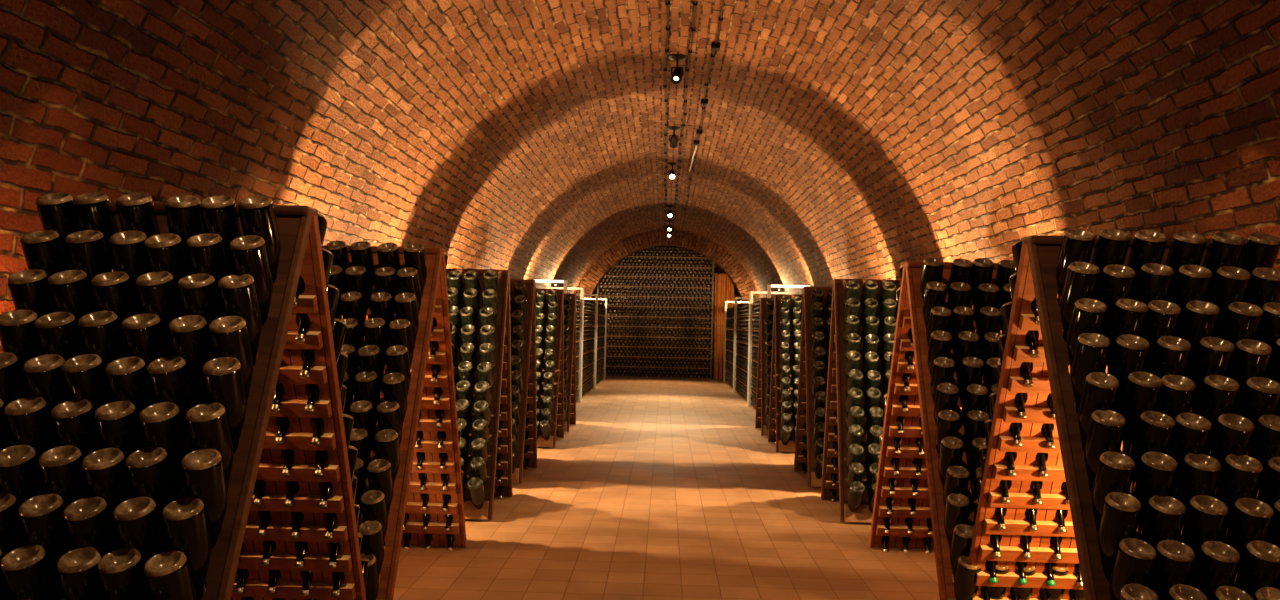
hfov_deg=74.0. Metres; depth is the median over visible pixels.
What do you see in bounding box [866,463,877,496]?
champagne bottle
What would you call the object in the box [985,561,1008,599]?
champagne bottle
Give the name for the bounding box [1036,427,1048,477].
champagne bottle
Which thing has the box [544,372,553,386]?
champagne bottle
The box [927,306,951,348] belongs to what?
champagne bottle
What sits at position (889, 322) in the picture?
champagne bottle
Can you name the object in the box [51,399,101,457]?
champagne bottle
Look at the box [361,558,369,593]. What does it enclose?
champagne bottle
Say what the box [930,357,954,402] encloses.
champagne bottle
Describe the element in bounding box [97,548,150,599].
champagne bottle
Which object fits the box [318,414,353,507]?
champagne bottle
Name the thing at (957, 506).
champagne bottle
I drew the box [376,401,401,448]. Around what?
champagne bottle
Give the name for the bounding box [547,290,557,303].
champagne bottle
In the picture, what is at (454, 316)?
champagne bottle
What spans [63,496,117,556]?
champagne bottle
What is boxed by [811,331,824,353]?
champagne bottle
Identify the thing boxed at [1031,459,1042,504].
champagne bottle
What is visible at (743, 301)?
cage
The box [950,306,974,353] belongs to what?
champagne bottle
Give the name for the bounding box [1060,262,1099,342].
champagne bottle
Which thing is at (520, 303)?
champagne bottle
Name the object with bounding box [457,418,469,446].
champagne bottle
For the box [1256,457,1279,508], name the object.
champagne bottle
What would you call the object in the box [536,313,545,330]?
champagne bottle
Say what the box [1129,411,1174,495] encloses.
champagne bottle
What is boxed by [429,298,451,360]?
champagne bottle
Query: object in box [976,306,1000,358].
champagne bottle
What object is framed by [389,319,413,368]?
champagne bottle
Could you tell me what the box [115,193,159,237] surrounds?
champagne bottle
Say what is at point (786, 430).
champagne bottle
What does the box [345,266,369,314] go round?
champagne bottle
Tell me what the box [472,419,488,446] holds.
champagne bottle
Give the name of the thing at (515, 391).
champagne bottle
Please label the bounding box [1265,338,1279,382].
champagne bottle
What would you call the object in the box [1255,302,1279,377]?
champagne bottle
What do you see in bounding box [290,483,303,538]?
champagne bottle
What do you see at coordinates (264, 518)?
champagne bottle
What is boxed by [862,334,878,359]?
champagne bottle
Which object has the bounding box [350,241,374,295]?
champagne bottle
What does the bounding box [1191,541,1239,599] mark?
champagne bottle
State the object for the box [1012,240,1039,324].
champagne bottle
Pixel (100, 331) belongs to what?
champagne bottle
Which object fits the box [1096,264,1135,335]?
champagne bottle
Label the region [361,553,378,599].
champagne bottle
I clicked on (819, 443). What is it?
champagne bottle
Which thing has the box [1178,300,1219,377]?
champagne bottle
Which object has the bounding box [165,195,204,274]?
champagne bottle
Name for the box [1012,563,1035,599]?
champagne bottle
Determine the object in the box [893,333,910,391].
champagne bottle
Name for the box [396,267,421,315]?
champagne bottle
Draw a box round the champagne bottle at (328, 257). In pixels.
[295,248,333,342]
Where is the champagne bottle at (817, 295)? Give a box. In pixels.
[810,288,823,308]
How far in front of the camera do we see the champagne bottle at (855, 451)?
6.04 m
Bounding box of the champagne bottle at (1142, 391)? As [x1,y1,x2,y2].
[1119,371,1162,455]
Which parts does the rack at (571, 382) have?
panel, panel, rail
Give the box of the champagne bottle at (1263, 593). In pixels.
[1253,587,1279,599]
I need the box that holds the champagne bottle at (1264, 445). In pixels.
[1246,414,1279,498]
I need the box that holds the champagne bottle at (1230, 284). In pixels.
[1207,266,1250,337]
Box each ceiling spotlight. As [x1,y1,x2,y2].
[666,205,673,217]
[667,126,680,147]
[667,162,677,179]
[667,220,672,230]
[668,54,686,83]
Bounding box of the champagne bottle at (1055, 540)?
[1051,516,1062,559]
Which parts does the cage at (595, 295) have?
post, post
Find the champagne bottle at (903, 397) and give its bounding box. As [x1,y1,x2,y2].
[889,353,908,412]
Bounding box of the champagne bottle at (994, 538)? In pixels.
[975,474,1001,557]
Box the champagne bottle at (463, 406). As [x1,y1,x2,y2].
[456,399,471,433]
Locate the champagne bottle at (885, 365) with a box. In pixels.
[880,352,892,382]
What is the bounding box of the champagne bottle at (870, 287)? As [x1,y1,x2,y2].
[861,280,877,306]
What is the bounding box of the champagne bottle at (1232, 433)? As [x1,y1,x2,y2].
[1206,413,1254,497]
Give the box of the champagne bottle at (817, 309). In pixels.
[810,302,823,323]
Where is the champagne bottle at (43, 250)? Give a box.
[20,230,68,277]
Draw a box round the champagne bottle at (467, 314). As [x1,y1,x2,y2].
[460,306,476,332]
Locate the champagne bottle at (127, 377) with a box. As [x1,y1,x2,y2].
[105,357,154,446]
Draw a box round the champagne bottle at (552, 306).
[548,301,557,316]
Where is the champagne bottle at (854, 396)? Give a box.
[845,387,862,417]
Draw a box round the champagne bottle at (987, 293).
[974,283,998,327]
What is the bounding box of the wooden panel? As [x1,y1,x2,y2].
[713,273,733,378]
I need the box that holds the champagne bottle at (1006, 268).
[995,260,1015,308]
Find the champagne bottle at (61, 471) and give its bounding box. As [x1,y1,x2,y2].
[38,445,88,506]
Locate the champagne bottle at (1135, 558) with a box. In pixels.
[1109,538,1155,599]
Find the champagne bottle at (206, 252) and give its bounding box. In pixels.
[186,233,229,316]
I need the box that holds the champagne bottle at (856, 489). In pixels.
[847,481,864,511]
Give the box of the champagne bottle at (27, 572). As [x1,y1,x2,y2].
[0,545,59,599]
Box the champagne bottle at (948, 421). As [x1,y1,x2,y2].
[935,410,959,456]
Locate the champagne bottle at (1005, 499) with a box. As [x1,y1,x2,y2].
[984,419,1009,503]
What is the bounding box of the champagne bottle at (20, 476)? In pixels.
[0,445,44,506]
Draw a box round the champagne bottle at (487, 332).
[480,325,496,349]
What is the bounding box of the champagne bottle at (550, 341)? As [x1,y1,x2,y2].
[545,336,555,353]
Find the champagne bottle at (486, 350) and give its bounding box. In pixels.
[479,343,495,371]
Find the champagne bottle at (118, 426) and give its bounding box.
[94,401,144,458]
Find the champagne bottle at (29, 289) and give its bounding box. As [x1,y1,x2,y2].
[7,269,54,317]
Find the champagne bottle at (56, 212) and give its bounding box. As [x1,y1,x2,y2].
[36,192,79,269]
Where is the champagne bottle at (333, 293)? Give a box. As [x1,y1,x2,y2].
[299,284,339,378]
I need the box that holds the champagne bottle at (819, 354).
[812,347,825,364]
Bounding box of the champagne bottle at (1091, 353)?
[1071,333,1110,413]
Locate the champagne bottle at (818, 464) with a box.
[814,454,822,478]
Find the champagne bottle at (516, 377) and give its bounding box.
[511,370,522,393]
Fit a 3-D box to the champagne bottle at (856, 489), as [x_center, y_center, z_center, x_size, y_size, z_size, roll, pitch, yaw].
[1.530,1.446,6.064,0.108,0.329,0.279,1,-2,3]
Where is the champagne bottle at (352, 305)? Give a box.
[340,291,365,346]
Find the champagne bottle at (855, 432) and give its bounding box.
[846,424,863,452]
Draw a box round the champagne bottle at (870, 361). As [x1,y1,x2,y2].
[862,351,878,381]
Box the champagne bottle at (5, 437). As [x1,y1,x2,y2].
[0,398,12,449]
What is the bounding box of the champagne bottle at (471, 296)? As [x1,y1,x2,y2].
[463,288,479,324]
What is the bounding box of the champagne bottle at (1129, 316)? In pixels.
[1106,299,1147,373]
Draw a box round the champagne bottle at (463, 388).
[456,380,473,409]
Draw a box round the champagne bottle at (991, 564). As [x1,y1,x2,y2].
[973,499,997,582]
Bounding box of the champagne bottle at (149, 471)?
[125,447,176,547]
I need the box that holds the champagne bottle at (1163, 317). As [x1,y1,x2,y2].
[1141,300,1180,372]
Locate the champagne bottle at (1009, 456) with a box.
[988,392,1015,476]
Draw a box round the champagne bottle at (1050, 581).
[1045,538,1055,585]
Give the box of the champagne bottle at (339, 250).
[325,241,349,291]
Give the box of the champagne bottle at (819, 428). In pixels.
[813,422,824,443]
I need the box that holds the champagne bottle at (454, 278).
[447,270,463,300]
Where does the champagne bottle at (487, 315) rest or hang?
in the rack at (502, 371)
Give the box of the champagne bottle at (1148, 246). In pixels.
[1127,230,1166,298]
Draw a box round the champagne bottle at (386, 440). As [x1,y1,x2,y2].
[375,429,399,488]
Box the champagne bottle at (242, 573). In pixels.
[235,543,247,593]
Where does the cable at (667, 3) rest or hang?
attached to the ceiling
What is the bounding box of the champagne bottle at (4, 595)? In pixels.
[0,543,10,599]
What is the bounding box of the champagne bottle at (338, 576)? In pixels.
[331,504,359,595]
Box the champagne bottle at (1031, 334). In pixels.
[1009,273,1038,357]
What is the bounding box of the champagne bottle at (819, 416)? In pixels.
[813,407,825,426]
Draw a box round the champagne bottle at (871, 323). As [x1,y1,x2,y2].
[862,316,878,341]
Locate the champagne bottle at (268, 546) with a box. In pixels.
[261,514,274,565]
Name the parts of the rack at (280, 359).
rail, panel, rail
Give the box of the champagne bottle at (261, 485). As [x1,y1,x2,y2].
[252,480,265,505]
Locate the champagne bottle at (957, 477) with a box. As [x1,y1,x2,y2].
[943,466,969,506]
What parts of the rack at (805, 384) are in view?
rail, panel, rail, panel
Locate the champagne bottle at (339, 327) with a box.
[304,318,346,412]
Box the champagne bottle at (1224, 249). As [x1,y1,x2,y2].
[1202,232,1245,301]
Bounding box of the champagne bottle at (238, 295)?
[218,274,261,364]
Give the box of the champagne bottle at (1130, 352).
[1108,334,1149,412]
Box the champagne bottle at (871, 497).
[868,482,875,512]
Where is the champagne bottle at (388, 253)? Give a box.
[377,243,400,286]
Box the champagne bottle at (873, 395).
[864,388,880,418]
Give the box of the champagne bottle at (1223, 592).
[1212,586,1253,599]
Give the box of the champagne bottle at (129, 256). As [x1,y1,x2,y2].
[109,230,149,313]
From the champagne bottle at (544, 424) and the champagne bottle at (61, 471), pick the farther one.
the champagne bottle at (544, 424)
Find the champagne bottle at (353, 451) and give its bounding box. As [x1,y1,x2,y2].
[323,445,357,538]
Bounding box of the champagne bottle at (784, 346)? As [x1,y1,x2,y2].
[779,342,788,358]
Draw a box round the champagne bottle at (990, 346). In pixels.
[980,332,1002,379]
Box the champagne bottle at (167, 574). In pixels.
[143,550,196,599]
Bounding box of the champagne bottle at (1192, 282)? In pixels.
[1170,265,1211,336]
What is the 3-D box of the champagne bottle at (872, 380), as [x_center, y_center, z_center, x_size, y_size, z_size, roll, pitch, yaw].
[1.694,0.674,6.256,0.106,0.324,0.286,1,-2,2]
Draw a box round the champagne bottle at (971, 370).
[958,357,983,412]
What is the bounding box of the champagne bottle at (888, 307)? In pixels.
[879,298,896,330]
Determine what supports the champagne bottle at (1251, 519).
in the rack at (1036, 275)
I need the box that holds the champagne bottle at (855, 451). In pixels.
[846,443,863,469]
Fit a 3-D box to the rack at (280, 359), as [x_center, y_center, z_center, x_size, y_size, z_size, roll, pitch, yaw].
[-1.587,0.554,2.962,0.852,1.777,1.519,1,-2,2]
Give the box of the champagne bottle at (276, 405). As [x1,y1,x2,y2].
[271,383,283,412]
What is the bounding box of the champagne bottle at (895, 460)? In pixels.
[884,416,900,475]
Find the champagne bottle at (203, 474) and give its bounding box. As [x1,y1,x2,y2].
[181,449,227,548]
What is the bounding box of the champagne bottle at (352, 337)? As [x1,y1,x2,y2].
[342,318,361,370]
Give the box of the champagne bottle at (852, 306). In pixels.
[843,297,860,321]
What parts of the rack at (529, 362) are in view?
rail, panel, rail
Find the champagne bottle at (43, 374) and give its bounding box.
[23,354,69,411]
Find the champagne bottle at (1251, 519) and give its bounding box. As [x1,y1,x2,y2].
[1224,498,1273,585]
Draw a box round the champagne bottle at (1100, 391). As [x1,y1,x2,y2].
[1078,372,1119,450]
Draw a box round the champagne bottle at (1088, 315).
[1067,298,1106,375]
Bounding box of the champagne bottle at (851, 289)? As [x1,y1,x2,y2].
[843,280,859,308]
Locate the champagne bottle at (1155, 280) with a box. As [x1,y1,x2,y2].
[1133,263,1173,304]
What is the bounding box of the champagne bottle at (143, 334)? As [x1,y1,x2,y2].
[121,313,168,403]
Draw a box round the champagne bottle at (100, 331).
[78,311,126,367]
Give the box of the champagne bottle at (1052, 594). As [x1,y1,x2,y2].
[1045,566,1067,599]
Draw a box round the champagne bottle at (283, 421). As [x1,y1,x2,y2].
[274,351,304,444]
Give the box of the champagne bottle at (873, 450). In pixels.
[865,443,879,472]
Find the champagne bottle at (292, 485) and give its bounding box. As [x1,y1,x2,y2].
[284,418,313,506]
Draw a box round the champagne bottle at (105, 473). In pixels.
[82,448,133,548]
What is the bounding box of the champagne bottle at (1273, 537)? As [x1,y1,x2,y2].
[1266,499,1279,547]
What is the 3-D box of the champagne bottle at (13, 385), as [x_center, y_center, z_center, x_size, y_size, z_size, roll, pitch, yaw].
[-1.929,0.342,2.602,0.106,0.364,0.212,1,-2,3]
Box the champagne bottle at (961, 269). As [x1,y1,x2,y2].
[948,258,972,295]
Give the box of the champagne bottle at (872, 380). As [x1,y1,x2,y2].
[863,370,880,396]
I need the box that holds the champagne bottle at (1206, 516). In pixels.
[1180,495,1227,582]
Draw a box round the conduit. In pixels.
[689,145,697,171]
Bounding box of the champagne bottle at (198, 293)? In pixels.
[178,273,221,356]
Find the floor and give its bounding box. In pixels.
[379,377,939,599]
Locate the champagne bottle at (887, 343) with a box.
[880,333,893,362]
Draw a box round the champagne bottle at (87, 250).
[65,230,112,309]
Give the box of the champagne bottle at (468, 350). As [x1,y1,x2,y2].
[460,343,476,373]
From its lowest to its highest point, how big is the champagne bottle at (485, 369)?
0.330 m
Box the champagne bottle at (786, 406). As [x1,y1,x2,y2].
[781,401,790,415]
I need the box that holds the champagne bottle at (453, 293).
[447,287,460,309]
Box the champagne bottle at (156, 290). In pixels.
[135,271,181,355]
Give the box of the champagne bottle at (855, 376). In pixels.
[845,369,862,396]
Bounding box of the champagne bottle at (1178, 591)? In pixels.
[1166,584,1207,599]
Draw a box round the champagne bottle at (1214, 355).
[1189,337,1234,412]
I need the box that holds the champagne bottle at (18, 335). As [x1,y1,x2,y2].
[0,309,42,382]
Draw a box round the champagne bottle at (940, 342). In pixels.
[927,330,951,376]
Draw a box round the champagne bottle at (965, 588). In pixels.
[954,555,980,599]
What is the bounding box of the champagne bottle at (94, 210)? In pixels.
[72,192,118,270]
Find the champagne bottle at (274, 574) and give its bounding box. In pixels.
[267,542,279,592]
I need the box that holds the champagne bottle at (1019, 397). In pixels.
[997,334,1026,418]
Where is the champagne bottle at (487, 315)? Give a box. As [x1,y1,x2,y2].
[479,306,495,331]
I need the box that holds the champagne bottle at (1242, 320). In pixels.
[1218,302,1262,345]
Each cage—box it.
[533,279,583,401]
[563,289,597,400]
[583,296,606,387]
[723,298,758,387]
[733,292,759,405]
[748,284,813,408]
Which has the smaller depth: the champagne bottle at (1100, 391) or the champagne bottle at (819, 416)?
the champagne bottle at (1100, 391)
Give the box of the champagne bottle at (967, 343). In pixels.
[954,331,978,384]
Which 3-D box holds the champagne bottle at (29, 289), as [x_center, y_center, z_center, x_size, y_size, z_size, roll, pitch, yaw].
[-1.917,0.084,2.715,0.109,0.363,0.212,1,-2,6]
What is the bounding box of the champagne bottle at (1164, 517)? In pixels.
[1140,495,1185,548]
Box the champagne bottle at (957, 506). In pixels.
[944,493,969,548]
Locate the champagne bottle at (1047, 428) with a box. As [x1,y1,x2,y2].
[1042,398,1054,448]
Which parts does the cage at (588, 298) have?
post, post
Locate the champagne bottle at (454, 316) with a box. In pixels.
[449,306,461,338]
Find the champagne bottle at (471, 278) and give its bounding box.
[464,270,480,296]
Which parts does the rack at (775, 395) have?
rail, panel, rail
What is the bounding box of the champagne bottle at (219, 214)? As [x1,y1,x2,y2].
[199,195,241,274]
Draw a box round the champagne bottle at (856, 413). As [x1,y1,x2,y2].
[846,406,863,431]
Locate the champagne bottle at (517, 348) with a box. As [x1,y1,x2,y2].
[511,340,523,363]
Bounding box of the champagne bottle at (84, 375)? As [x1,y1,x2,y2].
[61,354,112,410]
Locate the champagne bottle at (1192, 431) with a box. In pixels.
[1167,413,1211,497]
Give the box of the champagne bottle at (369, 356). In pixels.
[358,345,382,391]
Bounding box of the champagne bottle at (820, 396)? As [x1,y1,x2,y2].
[813,391,826,413]
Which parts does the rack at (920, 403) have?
rail, rail, panel, panel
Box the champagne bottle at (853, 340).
[844,333,860,358]
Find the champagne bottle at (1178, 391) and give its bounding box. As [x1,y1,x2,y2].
[1156,374,1195,419]
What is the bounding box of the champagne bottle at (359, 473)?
[354,458,366,519]
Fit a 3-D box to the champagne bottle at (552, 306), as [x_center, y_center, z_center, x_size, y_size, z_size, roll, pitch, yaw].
[-0.991,0.182,9.713,0.109,0.329,0.280,1,-2,-1]
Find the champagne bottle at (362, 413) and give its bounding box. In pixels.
[349,400,374,456]
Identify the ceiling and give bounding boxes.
[0,0,1279,309]
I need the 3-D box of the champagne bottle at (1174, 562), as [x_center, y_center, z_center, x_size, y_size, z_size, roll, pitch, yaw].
[1.702,0.955,2.744,0.106,0.368,0.197,1,-2,5]
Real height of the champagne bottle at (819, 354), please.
0.326 m
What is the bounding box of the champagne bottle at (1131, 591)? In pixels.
[1118,583,1158,599]
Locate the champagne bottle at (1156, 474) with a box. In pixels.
[1133,452,1177,536]
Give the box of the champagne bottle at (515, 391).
[511,385,520,406]
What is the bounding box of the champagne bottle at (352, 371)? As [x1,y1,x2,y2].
[341,344,357,400]
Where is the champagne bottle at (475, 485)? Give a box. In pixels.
[467,477,484,508]
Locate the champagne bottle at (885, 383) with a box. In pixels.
[881,370,889,402]
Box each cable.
[663,0,669,228]
[673,0,697,229]
[684,0,723,213]
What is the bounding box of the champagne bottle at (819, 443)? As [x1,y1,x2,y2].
[814,437,823,459]
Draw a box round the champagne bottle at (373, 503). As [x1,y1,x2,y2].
[360,490,387,541]
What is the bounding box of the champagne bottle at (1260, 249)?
[1238,232,1279,273]
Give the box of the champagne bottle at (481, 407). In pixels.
[473,400,490,429]
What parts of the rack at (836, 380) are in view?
rail, rail, panel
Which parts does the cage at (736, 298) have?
post, post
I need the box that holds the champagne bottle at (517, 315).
[511,309,524,328]
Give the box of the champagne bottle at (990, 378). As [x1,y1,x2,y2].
[983,357,999,409]
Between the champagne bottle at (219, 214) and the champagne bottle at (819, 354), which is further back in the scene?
the champagne bottle at (819, 354)
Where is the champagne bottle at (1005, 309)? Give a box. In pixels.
[1000,302,1033,387]
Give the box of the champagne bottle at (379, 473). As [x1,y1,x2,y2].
[367,459,392,519]
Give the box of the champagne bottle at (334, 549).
[327,476,357,567]
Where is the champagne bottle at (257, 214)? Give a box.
[238,196,280,283]
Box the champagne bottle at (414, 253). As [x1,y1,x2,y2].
[403,243,426,296]
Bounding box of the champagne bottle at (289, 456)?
[281,384,310,476]
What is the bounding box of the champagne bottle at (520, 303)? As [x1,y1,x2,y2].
[514,295,526,321]
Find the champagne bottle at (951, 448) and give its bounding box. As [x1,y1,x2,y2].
[938,436,963,488]
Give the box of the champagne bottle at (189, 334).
[168,315,213,404]
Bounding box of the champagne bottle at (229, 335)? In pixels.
[208,316,253,405]
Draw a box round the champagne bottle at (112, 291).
[91,271,138,356]
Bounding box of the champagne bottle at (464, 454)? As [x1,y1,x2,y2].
[459,437,468,465]
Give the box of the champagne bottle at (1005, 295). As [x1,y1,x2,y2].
[999,283,1011,333]
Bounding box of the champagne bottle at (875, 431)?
[866,425,882,448]
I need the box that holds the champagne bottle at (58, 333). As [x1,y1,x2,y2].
[35,311,85,360]
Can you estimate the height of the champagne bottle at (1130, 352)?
0.364 m
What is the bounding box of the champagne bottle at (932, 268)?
[920,257,943,301]
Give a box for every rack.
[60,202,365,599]
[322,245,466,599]
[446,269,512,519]
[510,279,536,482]
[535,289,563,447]
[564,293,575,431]
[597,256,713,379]
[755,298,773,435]
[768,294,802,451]
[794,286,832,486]
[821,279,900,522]
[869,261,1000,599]
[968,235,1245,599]
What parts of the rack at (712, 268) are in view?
post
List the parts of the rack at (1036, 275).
rail, panel, rail, panel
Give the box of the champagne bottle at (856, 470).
[847,462,863,488]
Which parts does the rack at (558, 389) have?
panel, rail, rail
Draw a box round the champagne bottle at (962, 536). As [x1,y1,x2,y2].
[950,524,973,581]
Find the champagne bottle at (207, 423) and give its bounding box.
[186,402,233,492]
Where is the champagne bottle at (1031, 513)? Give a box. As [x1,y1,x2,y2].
[1026,484,1037,530]
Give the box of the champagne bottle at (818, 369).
[811,361,824,382]
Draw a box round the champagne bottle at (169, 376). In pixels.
[147,356,196,452]
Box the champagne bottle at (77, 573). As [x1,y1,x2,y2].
[56,547,104,599]
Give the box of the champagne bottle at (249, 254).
[229,235,272,325]
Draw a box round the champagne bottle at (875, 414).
[865,406,883,436]
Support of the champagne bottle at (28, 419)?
in the rack at (280, 359)
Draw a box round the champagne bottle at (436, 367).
[430,321,452,382]
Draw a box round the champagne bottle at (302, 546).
[294,482,322,567]
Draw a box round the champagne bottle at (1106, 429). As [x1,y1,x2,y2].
[1084,410,1125,491]
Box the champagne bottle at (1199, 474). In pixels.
[1175,453,1220,536]
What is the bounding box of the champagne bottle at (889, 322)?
[880,316,896,342]
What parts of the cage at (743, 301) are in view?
post, post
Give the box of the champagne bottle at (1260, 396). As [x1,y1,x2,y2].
[1236,377,1279,425]
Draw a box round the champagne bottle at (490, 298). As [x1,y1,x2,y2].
[482,288,498,318]
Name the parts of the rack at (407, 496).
panel, panel, rail, rail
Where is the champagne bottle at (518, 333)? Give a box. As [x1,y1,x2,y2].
[512,325,524,346]
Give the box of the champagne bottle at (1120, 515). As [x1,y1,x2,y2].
[1097,492,1141,581]
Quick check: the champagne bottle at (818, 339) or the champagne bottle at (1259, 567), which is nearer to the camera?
the champagne bottle at (1259, 567)
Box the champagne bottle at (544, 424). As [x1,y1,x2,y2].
[540,420,550,440]
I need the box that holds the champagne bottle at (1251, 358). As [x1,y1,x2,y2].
[1227,339,1271,413]
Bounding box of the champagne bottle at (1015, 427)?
[996,363,1024,446]
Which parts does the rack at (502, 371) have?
panel, rail, rail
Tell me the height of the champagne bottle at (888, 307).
0.327 m
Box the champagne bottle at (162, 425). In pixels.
[139,402,188,498]
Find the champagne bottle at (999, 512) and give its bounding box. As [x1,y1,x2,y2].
[979,446,1005,529]
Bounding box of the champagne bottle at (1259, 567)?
[1234,540,1279,597]
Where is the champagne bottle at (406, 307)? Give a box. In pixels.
[394,292,418,348]
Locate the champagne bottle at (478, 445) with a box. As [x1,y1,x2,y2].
[471,438,487,464]
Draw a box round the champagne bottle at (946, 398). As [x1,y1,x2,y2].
[934,383,958,424]
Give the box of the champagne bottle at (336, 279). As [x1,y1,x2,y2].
[329,265,345,319]
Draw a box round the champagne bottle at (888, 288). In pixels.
[878,281,895,308]
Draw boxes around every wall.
[0,309,12,352]
[591,246,742,378]
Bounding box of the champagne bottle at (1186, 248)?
[1165,231,1205,300]
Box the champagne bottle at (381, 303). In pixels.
[370,292,393,347]
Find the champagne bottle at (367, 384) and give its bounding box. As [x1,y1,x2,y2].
[355,371,380,427]
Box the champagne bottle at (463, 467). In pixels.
[460,457,466,487]
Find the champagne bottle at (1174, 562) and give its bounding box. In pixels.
[1148,539,1194,599]
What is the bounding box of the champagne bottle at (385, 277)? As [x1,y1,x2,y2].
[374,267,397,313]
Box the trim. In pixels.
[576,229,758,304]
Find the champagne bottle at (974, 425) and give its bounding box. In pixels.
[963,410,989,465]
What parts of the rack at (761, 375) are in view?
rail, panel, rail, panel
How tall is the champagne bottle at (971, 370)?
0.364 m
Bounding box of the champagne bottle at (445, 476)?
[442,429,460,490]
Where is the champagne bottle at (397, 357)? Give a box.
[385,345,410,395]
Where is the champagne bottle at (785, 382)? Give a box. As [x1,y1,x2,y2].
[780,377,789,393]
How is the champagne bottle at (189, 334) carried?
in the rack at (280, 359)
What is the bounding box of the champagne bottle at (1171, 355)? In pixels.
[1149,336,1191,377]
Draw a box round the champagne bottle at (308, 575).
[300,545,312,595]
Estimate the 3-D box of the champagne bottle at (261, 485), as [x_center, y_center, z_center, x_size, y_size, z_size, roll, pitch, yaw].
[-1.500,0.633,3.437,0.110,0.368,0.194,1,-2,12]
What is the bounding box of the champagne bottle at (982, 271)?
[970,258,993,309]
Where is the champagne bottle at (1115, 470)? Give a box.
[1091,451,1134,532]
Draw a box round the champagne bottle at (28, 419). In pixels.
[4,396,58,460]
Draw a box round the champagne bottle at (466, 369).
[458,361,474,391]
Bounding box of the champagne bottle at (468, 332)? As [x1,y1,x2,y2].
[461,324,477,351]
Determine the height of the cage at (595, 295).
2.020 m
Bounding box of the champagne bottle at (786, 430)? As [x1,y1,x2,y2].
[781,425,791,444]
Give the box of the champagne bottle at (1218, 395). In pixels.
[1194,375,1239,453]
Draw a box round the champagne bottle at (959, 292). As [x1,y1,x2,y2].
[947,282,970,328]
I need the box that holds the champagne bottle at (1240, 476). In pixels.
[1215,454,1262,541]
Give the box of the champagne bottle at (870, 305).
[861,298,877,329]
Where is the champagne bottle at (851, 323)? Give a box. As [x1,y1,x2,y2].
[843,315,858,343]
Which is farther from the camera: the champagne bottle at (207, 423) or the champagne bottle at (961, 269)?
the champagne bottle at (961, 269)
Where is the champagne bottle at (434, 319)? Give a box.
[431,276,446,336]
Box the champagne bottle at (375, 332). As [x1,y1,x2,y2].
[363,318,387,374]
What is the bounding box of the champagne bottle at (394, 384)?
[382,372,406,428]
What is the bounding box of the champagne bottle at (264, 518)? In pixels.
[257,449,285,536]
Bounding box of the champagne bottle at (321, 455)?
[314,385,346,476]
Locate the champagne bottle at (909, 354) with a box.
[897,312,913,370]
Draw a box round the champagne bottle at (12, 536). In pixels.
[0,493,26,553]
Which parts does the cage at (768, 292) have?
post, post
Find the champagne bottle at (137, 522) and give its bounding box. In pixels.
[113,496,165,564]
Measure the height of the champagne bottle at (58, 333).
0.364 m
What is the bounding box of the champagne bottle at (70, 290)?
[47,270,96,323]
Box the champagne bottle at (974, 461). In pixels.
[968,438,985,494]
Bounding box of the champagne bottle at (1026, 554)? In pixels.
[1008,480,1031,558]
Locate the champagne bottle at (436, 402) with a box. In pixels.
[433,343,453,405]
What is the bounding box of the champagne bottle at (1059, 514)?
[1055,485,1066,532]
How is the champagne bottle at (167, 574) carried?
in the rack at (280, 359)
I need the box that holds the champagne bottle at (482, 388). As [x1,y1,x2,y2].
[475,381,491,409]
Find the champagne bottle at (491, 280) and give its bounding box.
[483,270,499,296]
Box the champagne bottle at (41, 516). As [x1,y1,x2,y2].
[18,493,72,597]
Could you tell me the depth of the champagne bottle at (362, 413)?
4.00 m
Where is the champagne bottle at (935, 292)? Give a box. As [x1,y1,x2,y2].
[923,281,946,334]
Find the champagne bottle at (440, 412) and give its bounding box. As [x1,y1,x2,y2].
[436,366,454,427]
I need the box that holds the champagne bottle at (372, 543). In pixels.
[358,521,383,579]
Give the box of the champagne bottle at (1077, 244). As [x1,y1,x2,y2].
[1056,228,1094,306]
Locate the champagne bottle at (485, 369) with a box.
[477,362,493,390]
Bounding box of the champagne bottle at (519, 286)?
[514,281,526,299]
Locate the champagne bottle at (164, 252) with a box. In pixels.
[144,233,188,315]
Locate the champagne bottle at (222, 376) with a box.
[202,357,246,452]
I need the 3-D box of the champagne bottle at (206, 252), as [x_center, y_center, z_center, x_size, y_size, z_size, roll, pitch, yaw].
[-1.385,-0.033,2.755,0.107,0.364,0.210,1,-2,4]
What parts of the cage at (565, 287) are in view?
post, post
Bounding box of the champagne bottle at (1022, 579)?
[1016,539,1026,583]
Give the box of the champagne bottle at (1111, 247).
[1091,229,1129,298]
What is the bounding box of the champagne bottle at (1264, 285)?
[1243,267,1279,308]
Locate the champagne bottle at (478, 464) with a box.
[470,457,486,486]
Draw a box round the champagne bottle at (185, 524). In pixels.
[162,497,210,599]
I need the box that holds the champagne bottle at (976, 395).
[962,384,988,428]
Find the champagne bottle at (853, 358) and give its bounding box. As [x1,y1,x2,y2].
[844,350,860,379]
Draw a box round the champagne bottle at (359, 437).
[350,428,370,478]
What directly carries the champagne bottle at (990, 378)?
in the rack at (920, 403)
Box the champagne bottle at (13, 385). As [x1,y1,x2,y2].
[0,352,29,405]
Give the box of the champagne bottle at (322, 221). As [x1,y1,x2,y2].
[293,213,327,306]
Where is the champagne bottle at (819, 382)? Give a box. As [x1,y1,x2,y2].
[812,376,825,398]
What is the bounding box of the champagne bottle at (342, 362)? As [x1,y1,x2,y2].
[310,352,347,445]
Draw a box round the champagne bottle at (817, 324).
[811,317,823,337]
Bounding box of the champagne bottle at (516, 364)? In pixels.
[511,355,521,374]

